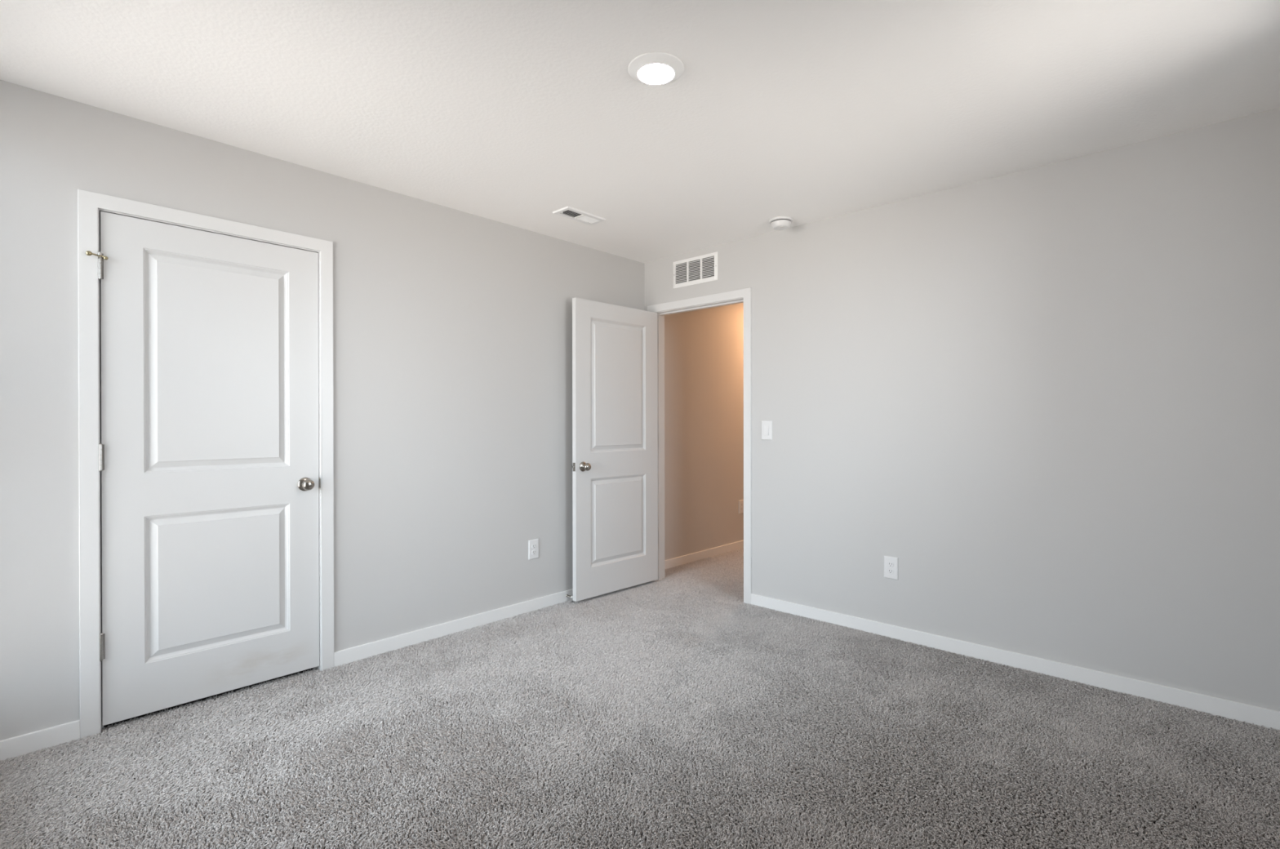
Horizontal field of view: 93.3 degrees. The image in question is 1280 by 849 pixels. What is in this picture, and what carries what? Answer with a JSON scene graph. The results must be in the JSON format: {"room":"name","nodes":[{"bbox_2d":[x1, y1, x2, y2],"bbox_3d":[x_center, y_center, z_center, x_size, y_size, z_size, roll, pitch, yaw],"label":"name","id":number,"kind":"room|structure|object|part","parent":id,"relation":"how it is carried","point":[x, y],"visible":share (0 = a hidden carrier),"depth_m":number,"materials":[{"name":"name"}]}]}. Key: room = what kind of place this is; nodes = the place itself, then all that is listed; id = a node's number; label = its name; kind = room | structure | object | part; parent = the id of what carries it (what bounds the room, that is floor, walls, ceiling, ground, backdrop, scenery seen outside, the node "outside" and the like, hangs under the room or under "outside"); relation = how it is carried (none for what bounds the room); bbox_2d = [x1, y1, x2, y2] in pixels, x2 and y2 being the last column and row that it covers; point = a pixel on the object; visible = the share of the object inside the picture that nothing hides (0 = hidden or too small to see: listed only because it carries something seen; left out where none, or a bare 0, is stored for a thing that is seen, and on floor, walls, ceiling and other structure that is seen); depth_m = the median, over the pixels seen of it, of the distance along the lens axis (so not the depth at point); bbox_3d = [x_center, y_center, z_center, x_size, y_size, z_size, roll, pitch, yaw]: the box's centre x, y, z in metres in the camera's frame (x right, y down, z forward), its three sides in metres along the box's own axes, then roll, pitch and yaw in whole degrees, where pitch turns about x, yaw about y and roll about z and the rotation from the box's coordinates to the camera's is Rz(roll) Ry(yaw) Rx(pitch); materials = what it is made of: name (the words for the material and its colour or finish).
{"room":"empty bedroom","nodes":[
{"label":"empty bedroom","id":0,"kind":"room"},
{"bbox_2d":[0,80,644,740],"bbox_3d":[-1.333,-0.017,3.290,0.114,2.451,3.900,0,0,43],"label":"wall","id":1,"kind":"structure","parent":0,"point":[452,328],"depth_m":3.12,"materials":[{"name":"grey paint"}]},
{"bbox_2d":[0,719,79,761],"bbox_3d":[-2.332,1.174,2.126,0.012,0.079,0.528,0,0,43],"label":"baseboard","id":2,"kind":"structure","parent":1,"relation":"attached to","point":[15,746],"depth_m":2.23,"materials":[{"name":"white paint"}]},
{"bbox_2d":[85,211,319,725],"bbox_3d":[-1.847,0.173,2.634,0.099,2.019,0.842,0,0,43],"label":"door","id":3,"kind":"structure","parent":1,"relation":"in","point":[209,464],"depth_m":2.61,"materials":[{"name":"white paint"}]},
{"bbox_3d":[-1.589,0.287,2.885,0.064,0.066,0.066,0,0,43],"label":"knob","id":4,"kind":"part","parent":3,"relation":"part of","materials":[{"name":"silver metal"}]},
{"bbox_2d":[77,189,333,739],"bbox_3d":[-1.879,0.155,2.695,0.126,2.114,0.926,0,0,43],"label":"door frame","id":5,"kind":"structure","parent":1,"relation":"attached to","point":[90,204],"depth_m":2.35,"materials":[{"name":"white paint"}]},
{"bbox_2d":[333,588,573,666],"bbox_3d":[-0.743,1.167,3.834,0.012,0.079,2.284,0,0,43],"label":"baseboard","id":6,"kind":"structure","parent":1,"relation":"attached to","point":[353,654],"depth_m":3.42,"materials":[{"name":"white paint"}]},
{"bbox_2d":[528,538,538,559],"bbox_3d":[-0.685,0.805,3.898,0.008,0.124,0.079,0,0,43],"label":"electrical outlet","id":7,"kind":"object","parent":1,"relation":"attached to","point":[533,544],"visible":1,"depth_m":3.89,"materials":[{"name":"white plastic"}]},
{"bbox_2d":[0,547,1279,848],"bbox_3d":[0.830,1.250,3.537,4.520,0.089,7.200,0,0,43],"label":"floor","id":8,"kind":"structure","parent":0,"point":[675,711],"depth_m":2.21,"materials":[{"name":"grey carpet"}]},
{"bbox_2d":[0,0,1279,263],"bbox_3d":[0.827,-1.306,3.529,4.520,0.120,7.200,0,0,43],"label":"ceiling","id":9,"kind":"structure","parent":0,"point":[514,113],"depth_m":2.24,"materials":[{"name":"white paint"}]},
{"bbox_2d":[552,206,606,225],"bbox_3d":[-0.359,-1.234,3.599,0.142,0.020,0.303,0,0,43],"label":"ceiling vent","id":10,"kind":"object","parent":9,"relation":"in","point":[569,212],"visible":1,"depth_m":3.59,"materials":[{"name":"white metal"}]},
{"bbox_2d":[627,52,684,85],"bbox_3d":[0.056,-1.230,2.108,0.196,0.020,0.196,0,0,43],"label":"recessed light","id":11,"kind":"object","parent":9,"relation":"in","point":[654,68],"visible":1,"depth_m":2.08,"materials":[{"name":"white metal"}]},
{"bbox_2d":[768,216,793,230],"bbox_3d":[0.861,-1.220,3.685,0.144,0.052,0.144,0,0,43],"label":"smoke detector","id":12,"kind":"object","parent":9,"relation":"attached to","point":[780,223],"visible":1,"depth_m":3.64,"materials":[{"name":"white plastic"}]},
{"bbox_2d":[664,302,743,559],"bbox_3d":[1.093,-0.028,6.028,0.110,2.451,3.186,0,0,43],"label":"wall","id":13,"kind":"structure","parent":0,"point":[704,348],"depth_m":5.39,"materials":[{"name":"beige paint"}]},
{"bbox_2d":[664,540,743,568],"bbox_3d":[1.109,1.158,5.957,0.012,0.079,3.074,0,0,43],"label":"baseboard","id":14,"kind":"structure","parent":13,"relation":"attached to","point":[691,557],"depth_m":5.35,"materials":[{"name":"white paint"}]},
{"bbox_2d":[738,499,743,513],"bbox_3d":[0.977,0.791,5.818,0.008,0.124,0.079,0,0,43],"label":"electrical outlet","id":15,"kind":"object","parent":13,"relation":"attached to","point":[740,502],"visible":1,"depth_m":5.81,"materials":[{"name":"white plastic"}]},
{"bbox_2d":[644,107,1279,711],"bbox_3d":[1.328,-0.021,3.556,3.820,2.451,0.114,0,0,43],"label":"wall","id":16,"kind":"structure","parent":0,"point":[1050,393],"depth_m":2.90,"materials":[{"name":"grey paint"}]},
{"bbox_2d":[571,297,657,601],"bbox_3d":[-0.160,0.166,4.304,0.164,2.019,0.817,0,0,45],"label":"door","id":17,"kind":"structure","parent":16,"relation":"in","point":[615,465],"depth_m":4.26,"materials":[{"name":"white paint"}]},
{"bbox_3d":[-0.360,0.282,4.031,0.064,0.066,0.066,0,0,45],"label":"knob","id":18,"kind":"part","parent":17,"relation":"part of","materials":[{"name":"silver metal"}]},
{"bbox_2d":[673,251,717,288],"bbox_3d":[0.394,-1.105,4.339,0.402,0.196,0.013,0,0,43],"label":"air vent","id":19,"kind":"object","parent":16,"relation":"in","point":[701,268],"visible":1,"depth_m":4.33,"materials":[{"name":"white metal"}]},
{"bbox_2d":[647,287,751,604],"bbox_3d":[0.443,0.147,4.379,0.927,2.114,0.138,0,0,43],"label":"door frame","id":20,"kind":"structure","parent":16,"relation":"attached to","point":[742,295],"depth_m":4.16,"materials":[{"name":"white paint"}]},
{"bbox_2d":[761,421,772,439],"bbox_3d":[0.825,0.038,3.938,0.079,0.124,0.012,0,0,43],"label":"light switch","id":21,"kind":"object","parent":16,"relation":"attached to","point":[766,426],"visible":1,"depth_m":3.93,"materials":[{"name":"white plastic"}]},
{"bbox_2d":[884,555,897,579],"bbox_3d":[1.411,0.806,3.398,0.079,0.124,0.008,0,0,43],"label":"electrical outlet","id":22,"kind":"object","parent":16,"relation":"attached to","point":[891,563],"visible":1,"depth_m":3.39,"materials":[{"name":"white plastic"}]},
{"bbox_2d":[887,568,893,573],"bbox_3d":[1.410,0.826,3.397,0.034,0.028,0.004,0,0,43],"label":"receptacle","id":23,"kind":"object","parent":22,"relation":"attached to","point":[890,571],"depth_m":3.40,"materials":[{"name":"white plastic"}]},
{"bbox_2d":[887,561,893,567],"bbox_3d":[1.410,0.787,3.397,0.034,0.028,0.004,0,0,43],"label":"receptacle","id":24,"kind":"object","parent":22,"relation":"attached to","point":[890,564],"depth_m":3.40,"materials":[{"name":"white plastic"}]},
{"bbox_2d":[751,593,1279,729],"bbox_3d":[1.669,1.166,3.158,2.534,0.079,0.012,0,0,43],"label":"baseboard","id":25,"kind":"structure","parent":16,"relation":"attached to","point":[1242,712],"depth_m":2.89,"materials":[{"name":"white paint"}]}
]}

